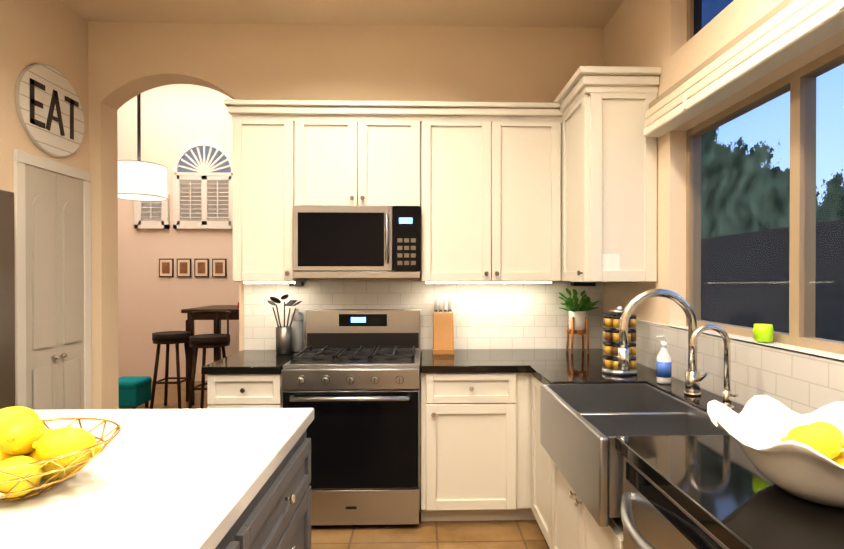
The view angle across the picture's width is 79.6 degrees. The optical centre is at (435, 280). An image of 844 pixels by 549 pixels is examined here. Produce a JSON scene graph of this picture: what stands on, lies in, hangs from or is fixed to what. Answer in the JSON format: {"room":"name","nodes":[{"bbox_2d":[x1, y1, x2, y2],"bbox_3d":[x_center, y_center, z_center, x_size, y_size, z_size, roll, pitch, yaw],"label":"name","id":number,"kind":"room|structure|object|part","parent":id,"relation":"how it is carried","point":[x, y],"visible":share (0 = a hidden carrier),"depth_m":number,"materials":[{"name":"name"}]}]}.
{"room":"kitchen","nodes":[
{"label":"kitchen","id":0,"kind":"room"},
{"bbox_2d":[0,0,11,191],"bbox_3d":[-2.651,-0.168,2.648,0.720,3.100,0.120,0,0,-1],"label":"wall","id":1,"kind":"structure","parent":0,"point":[5,5],"depth_m":2.71,"materials":[{"name":"paint"}]},
{"bbox_2d":[12,0,88,191],"bbox_3d":[-2.376,-0.170,3.060,0.150,3.100,0.630,0,0,-1],"label":"wall","id":2,"kind":"structure","parent":0,"point":[53,33],"depth_m":3.03,"materials":[{"name":"paint"}]},
{"bbox_2d":[15,63,84,156],"bbox_3d":[-2.287,-1.010,3.032,0.024,0.530,0.550,0,0,-1],"label":"eat sign","id":3,"kind":"object","parent":2,"relation":"attached to","point":[49,109],"visible":1,"depth_m":2.99,"materials":[{"name":"white wood"}]},
{"bbox_2d":[13,149,91,409],"bbox_3d":[-2.277,0.332,3.061,0.046,2.095,0.620,0,0,-1],"label":"pantry door","id":4,"kind":"structure","parent":2,"relation":"in","point":[52,241],"depth_m":3.01,"materials":[{"name":"white wood"}]},
{"bbox_2d":[117,101,128,408],"bbox_3d":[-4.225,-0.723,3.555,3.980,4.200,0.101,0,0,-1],"label":"wall","id":5,"kind":"structure","parent":0,"point":[123,112],"depth_m":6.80,"materials":[{"name":"paint"}]},
{"bbox_2d":[129,84,238,380],"bbox_3d":[-2.399,-0.744,6.917,7.800,4.200,0.150,0,0,-1],"label":"wall","id":6,"kind":"structure","parent":0,"point":[176,119],"depth_m":6.81,"materials":[{"name":"paint"}]},
{"bbox_2d":[134,193,169,228],"bbox_3d":[-3.796,-0.948,6.775,0.440,0.510,0.058,0,0,-1],"label":"dining window","id":7,"kind":"structure","parent":6,"relation":"in","point":[151,215],"depth_m":6.76,"materials":[{"name":"white wood"}]},
{"bbox_2d":[159,259,173,276],"bbox_3d":[-3.616,-0.168,6.802,0.190,0.250,0.022,0,0,-1],"label":"picture","id":8,"kind":"object","parent":6,"relation":"attached to","point":[166,267],"visible":1,"depth_m":6.79,"materials":[{"name":"brown wood"}]},
{"bbox_2d":[177,259,190,276],"bbox_3d":[-3.381,-0.168,6.808,0.190,0.250,0.022,0,0,-1],"label":"picture","id":9,"kind":"object","parent":6,"relation":"attached to","point":[183,267],"visible":1,"depth_m":6.80,"materials":[{"name":"brown wood"}]},
{"bbox_2d":[194,259,208,276],"bbox_3d":[-3.147,-0.168,6.814,0.190,0.250,0.022,0,0,-1],"label":"picture","id":10,"kind":"object","parent":6,"relation":"attached to","point":[201,267],"visible":1,"depth_m":6.80,"materials":[{"name":"brown wood"}]},
{"bbox_2d":[173,142,232,228],"bbox_3d":[-3.096,-1.273,6.790,0.820,1.160,0.058,0,0,-1],"label":"window","id":11,"kind":"structure","parent":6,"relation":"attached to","point":[202,188],"depth_m":6.78,"materials":[{"name":"white wood"}]},
{"bbox_2d":[212,259,226,276],"bbox_3d":[-2.912,-0.168,6.820,0.190,0.250,0.022,0,0,-1],"label":"picture","id":12,"kind":"object","parent":6,"relation":"attached to","point":[219,267],"visible":1,"depth_m":6.81,"materials":[{"name":"brown wood"}]},
{"bbox_2d":[119,381,549,548],"bbox_3d":[-2.271,1.437,1.857,7.800,0.100,10.800,0,0,-1],"label":"floor","id":13,"kind":"structure","parent":0,"point":[508,534],"depth_m":2.77,"materials":[{"name":"tile"}]},
{"bbox_2d":[0,189,14,408],"bbox_3d":[-2.474,0.473,2.086,0.866,1.825,0.900,0,0,-1],"label":"fridge","id":14,"kind":"object","parent":13,"relation":"on","point":[7,320],"visible":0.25,"depth_m":2.49,"materials":[{"name":"metal"}]},
{"bbox_2d":[118,376,151,408],"bbox_3d":[-3.229,1.201,5.333,0.330,0.330,0.330,0,0,-1],"label":"ottoman","id":15,"kind":"object","parent":13,"relation":"on","point":[134,392],"visible":0.67,"depth_m":5.20,"materials":[{"name":"fabric"}]},
{"bbox_2d":[150,331,194,408],"bbox_3d":[-2.800,0.962,5.392,0.380,0.812,0.380,0,0,-1],"label":"bar stool","id":16,"kind":"object","parent":13,"relation":"on","point":[168,338],"visible":0.92,"depth_m":5.28,"materials":[{"name":"brown wood"}]},
{"bbox_2d":[188,310,229,408],"bbox_3d":[-2.273,0.842,5.105,0.383,1.055,0.381,0,0,-1],"label":"bar stool","id":17,"kind":"object","parent":13,"relation":"on","point":[205,341],"visible":0.83,"depth_m":5.01,"materials":[{"name":"brown wood"}]},
{"bbox_2d":[181,305,238,401],"bbox_3d":[-2.398,0.841,6.102,0.900,1.040,0.900,0,0,-1],"label":"pub table","id":18,"kind":"object","parent":13,"relation":"on","point":[234,312],"visible":0.27,"depth_m":5.70,"materials":[{"name":"brown wood"}]},
{"bbox_2d":[207,373,283,408],"bbox_3d":[-1.061,0.945,3.098,0.406,0.868,0.630,0,0,-1],"label":"base cabinet","id":19,"kind":"object","parent":13,"relation":"on","point":[223,390],"depth_m":2.78,"materials":[{"name":"white wood"}]},
{"bbox_2d":[201,350,297,373],"bbox_3d":[-1.072,0.490,3.084,0.429,0.040,0.639,0,0,-1],"label":"countertop","id":20,"kind":"structure","parent":19,"relation":"on","point":[244,361],"depth_m":2.87,"materials":[{"name":"black stone"}]},
{"bbox_2d":[267,294,301,353],"bbox_3d":[-0.974,0.278,3.246,0.230,0.378,0.188,0,0,-1],"label":"utensil crock","id":21,"kind":"object","parent":20,"relation":"on","point":[284,339],"visible":1,"depth_m":3.21,"materials":[{"name":"metal"}]},
{"bbox_2d":[291,309,303,351],"bbox_3d":[-0.908,0.327,3.330,0.079,0.279,0.079,0,0,-1],"label":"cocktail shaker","id":22,"kind":"object","parent":20,"relation":"on","point":[297,332],"visible":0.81,"depth_m":3.30,"materials":[{"name":"metal"}]},
{"bbox_2d":[212,416,313,548],"bbox_3d":[-1.141,0.959,0.928,1.478,0.866,1.856,0,0,-1],"label":"kitchen island","id":23,"kind":"object","parent":13,"relation":"on","point":[278,516],"depth_m":1.48,"materials":[{"name":"grey wood"}]},
{"bbox_2d":[0,408,313,548],"bbox_3d":[-1.162,0.502,0.924,1.470,0.044,1.890,0,0,-1],"label":"island countertop","id":24,"kind":"structure","parent":23,"relation":"on","point":[170,478],"depth_m":1.20,"materials":[{"name":"white stone"}]},
{"bbox_2d":[0,406,120,501],"bbox_3d":[-0.943,0.388,1.154,0.385,0.177,0.385,0,0,-1],"label":"wire bowl","id":25,"kind":"object","parent":24,"relation":"on","point":[34,451],"visible":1,"depth_m":1.12,"materials":[{"name":"gold metal"}]},
{"bbox_2d":[281,309,419,525],"bbox_3d":[-0.472,0.787,3.070,0.757,1.185,0.695,0,0,-1],"label":"range","id":26,"kind":"object","parent":13,"relation":"on","point":[351,377],"visible":0.98,"depth_m":2.79,"materials":[{"name":"silver metal"}]},
{"bbox_2d":[421,373,502,520],"bbox_3d":[0.176,0.945,3.130,0.530,0.868,0.630,0,0,-1],"label":"base cabinet","id":27,"kind":"object","parent":13,"relation":"on","point":[485,456],"depth_m":2.83,"materials":[{"name":"white wood"}]},
{"bbox_2d":[421,349,602,372],"bbox_3d":[0.437,0.489,3.122,1.052,0.040,0.639,0,0,-1],"label":"countertop","id":28,"kind":"structure","parent":27,"relation":"on","point":[463,360],"depth_m":3.01,"materials":[{"name":"black stone"}]},
{"bbox_2d":[433,298,453,354],"bbox_3d":[0.049,0.293,3.285,0.134,0.348,0.192,0,0,-1],"label":"knife block","id":29,"kind":"object","parent":28,"relation":"on","point":[443,339],"visible":1,"depth_m":3.24,"materials":[{"name":"brown wood"}]},
{"bbox_2d":[559,288,598,353],"bbox_3d":[0.917,0.258,3.279,0.276,0.419,0.323,0,0,-1],"label":"plant stand","id":30,"kind":"object","parent":28,"relation":"on","point":[577,322],"visible":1,"depth_m":3.24,"materials":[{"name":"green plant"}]},
{"bbox_2d":[531,374,542,532],"bbox_3d":[0.855,0.948,2.594,0.630,0.868,0.519,0,0,-1],"label":"base cabinet","id":31,"kind":"object","parent":13,"relation":"on","point":[536,447],"depth_m":2.75,"materials":[{"name":"white wood"}]},
{"bbox_2d":[543,448,570,548],"bbox_3d":[0.865,0.951,2.185,0.630,0.868,0.536,0,0,-1],"label":"base cabinet","id":32,"kind":"object","parent":13,"relation":"on","point":[556,489],"depth_m":2.33,"materials":[{"name":"white wood"}]},
{"bbox_2d":[525,349,843,548],"bbox_3d":[0.875,0.500,1.391,0.636,0.040,4.121,0,0,-1],"label":"countertop","id":33,"kind":"structure","parent":32,"relation":"on","point":[725,491],"depth_m":1.21,"materials":[{"name":"black stone"}]},
{"bbox_2d":[602,306,636,375],"bbox_3d":[0.942,0.301,2.592,0.170,0.341,0.170,0,0,-1],"label":"spice carousel","id":34,"kind":"object","parent":33,"relation":"on","point":[611,323],"visible":0.81,"depth_m":2.54,"materials":[{"name":"silver metal"}]},
{"bbox_2d":[540,383,729,526],"bbox_3d":[0.746,0.625,1.969,0.498,0.280,0.796,0,0,-1],"label":"sink","id":35,"kind":"object","parent":33,"relation":"in","point":[582,426],"visible":0.62,"depth_m":1.96,"materials":[{"name":"metal"}]},
{"bbox_2d":[618,289,707,395],"bbox_3d":[0.931,0.254,2.056,0.342,0.440,0.155,0,0,-1],"label":"faucet","id":36,"kind":"object","parent":33,"relation":"on","point":[693,378],"visible":0.96,"depth_m":2.09,"materials":[{"name":"silver metal"}]},
{"bbox_2d":[656,336,671,383],"bbox_3d":[1.052,0.364,2.335,0.068,0.218,0.065,0,0,-1],"label":"soap bottle","id":37,"kind":"object","parent":33,"relation":"on","point":[663,366],"visible":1,"depth_m":2.31,"materials":[{"name":"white plastic"}]},
{"bbox_2d":[689,324,737,409],"bbox_3d":[1.021,0.319,1.854,0.163,0.314,0.083,0,0,-1],"label":"filter faucet","id":38,"kind":"object","parent":33,"relation":"on","point":[727,394],"visible":0.9,"depth_m":1.86,"materials":[{"name":"silver metal"}]},
{"bbox_2d":[707,395,843,507],"bbox_3d":[0.878,0.396,1.145,0.482,0.168,0.482,0,0,-1],"label":"bowl","id":39,"kind":"object","parent":33,"relation":"on","point":[786,449],"visible":1,"depth_m":1.10,"materials":[{"name":"white ceramic"}]},
{"bbox_2d":[571,487,622,548],"bbox_3d":[0.875,0.953,1.792,0.630,0.868,0.477,0,0,-1],"label":"base cabinet","id":40,"kind":"object","parent":13,"relation":"on","point":[586,533],"depth_m":1.88,"materials":[{"name":"white wood"}]},
{"bbox_2d":[621,456,728,548],"bbox_3d":[0.811,0.960,1.242,0.660,0.862,0.602,0,0,-1],"label":"dishwasher","id":41,"kind":"object","parent":13,"relation":"on","point":[654,515],"visible":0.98,"depth_m":1.29,"materials":[{"name":"metal"}]},
{"bbox_2d":[61,0,623,27],"bbox_3d":[-0.723,-1.761,-0.014,4.800,0.120,7.020,0,0,-1],"label":"ceiling","id":42,"kind":"structure","parent":0,"point":[554,13],"depth_m":3.25,"materials":[{"name":"paint"}]},
{"bbox_2d":[88,21,603,482],"bbox_3d":[-0.882,-0.723,3.496,4.660,4.200,0.188,0,0,-1],"label":"wall","id":43,"kind":"structure","parent":0,"point":[127,61],"depth_m":3.42,"materials":[{"name":"paint"}]},
{"bbox_2d":[228,102,307,285],"bbox_3d":[-1.016,-0.520,3.230,0.434,1.052,0.350,0,0,-1],"label":"upper cabinet","id":44,"kind":"object","parent":43,"relation":"attached to","point":[268,137],"depth_m":3.06,"materials":[{"name":"wood"}]},
{"bbox_2d":[304,106,367,205],"bbox_3d":[-0.639,-0.747,3.239,0.439,0.597,0.350,0,0,-1],"label":"upper cabinet","id":45,"kind":"object","parent":43,"relation":"attached to","point":[335,137],"depth_m":3.07,"materials":[{"name":"wood"}]},
{"bbox_2d":[293,206,419,277],"bbox_3d":[-0.476,-0.230,3.201,0.757,0.433,0.439,0,0,-1],"label":"microwave","id":46,"kind":"object","parent":45,"relation":"attached to","point":[356,241],"visible":1,"depth_m":3.02,"materials":[{"name":"silver metal"}]},
{"bbox_2d":[368,106,423,209],"bbox_3d":[-0.315,-0.747,3.247,0.438,0.597,0.350,0,0,-1],"label":"upper cabinet","id":47,"kind":"object","parent":43,"relation":"attached to","point":[395,133],"depth_m":3.08,"materials":[{"name":"wood"}]},
{"bbox_2d":[420,106,479,282],"bbox_3d":[0.119,-0.520,3.259,0.549,1.052,0.350,0,0,-1],"label":"upper cabinet","id":48,"kind":"object","parent":43,"relation":"attached to","point":[450,216],"depth_m":3.10,"materials":[{"name":"wood"}]},
{"bbox_2d":[480,102,551,282],"bbox_3d":[0.538,-0.520,3.251,0.515,1.052,0.387,0,0,-1],"label":"upper cabinet","id":49,"kind":"object","parent":43,"relation":"attached to","point":[516,137],"depth_m":3.11,"materials":[{"name":"wood"}]},
{"bbox_2d":[603,0,843,414],"bbox_3d":[1.255,-0.713,1.933,0.150,4.200,10.800,0,0,-1],"label":"wall","id":50,"kind":"structure","parent":0,"point":[653,33],"depth_m":2.46,"materials":[{"name":"paint"}]},
{"bbox_2d":[548,70,659,285],"bbox_3d":[0.939,-0.531,2.891,0.446,1.078,0.473,0,0,-1],"label":"upper cabinet","id":51,"kind":"object","parent":50,"relation":"attached to","point":[562,187],"depth_m":2.67,"materials":[{"name":"wood"}]},
{"bbox_2d":[644,0,843,136],"bbox_3d":[1.163,-0.819,0.930,0.097,0.176,3.400,0,0,-1],"label":"blind valance","id":52,"kind":"object","parent":50,"relation":"attached to","point":[781,33],"visible":0.98,"depth_m":1.80,"materials":[{"name":"wood"}]},
{"bbox_2d":[753,324,773,342],"bbox_3d":[1.222,0.197,1.888,0.066,0.066,0.065,0,0,-1],"label":"cup","id":53,"kind":"object","parent":50,"relation":"on","point":[763,333],"visible":1,"depth_m":1.86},
{"bbox_2d":[686,0,843,354],"bbox_3d":[1.325,-0.642,0.935,0.058,1.770,3.200,0,0,-1],"label":"window","id":54,"kind":"structure","parent":50,"relation":"in","point":[799,84],"depth_m":1.80,"materials":[{"name":"clear glass"}]},
{"bbox_3d":[1.314,-0.642,0.935,0.001,1.770,3.200,0,0,-1],"label":"kitchen window glass","id":55,"kind":"part","parent":54,"relation":"part of","materials":[{"name":"clear glass"}]},
{"bbox_3d":[-2.359,-2.894,5.340,7.800,0.120,3.780,0,0,-1],"label":"ceiling","id":56,"kind":"structure","parent":0,"visible":0},
{"bbox_2d":[118,94,166,201],"bbox_3d":[-2.826,-1.809,4.824,0.480,2.043,0.480,0,0,-1],"label":"pendant lamp","id":57,"kind":"object","parent":56,"relation":"hanging from","point":[139,179],"visible":0.69,"depth_m":4.69,"materials":[{"name":"white fabric"}]},
{"label":"outside","id":58,"kind":"structure","parent":0,"visible":0},
{"bbox_2d":[701,64,843,341],"bbox_3d":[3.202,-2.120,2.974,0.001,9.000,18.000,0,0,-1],"label":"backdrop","id":59,"kind":"structure","parent":58,"point":[766,246],"depth_m":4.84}
]}

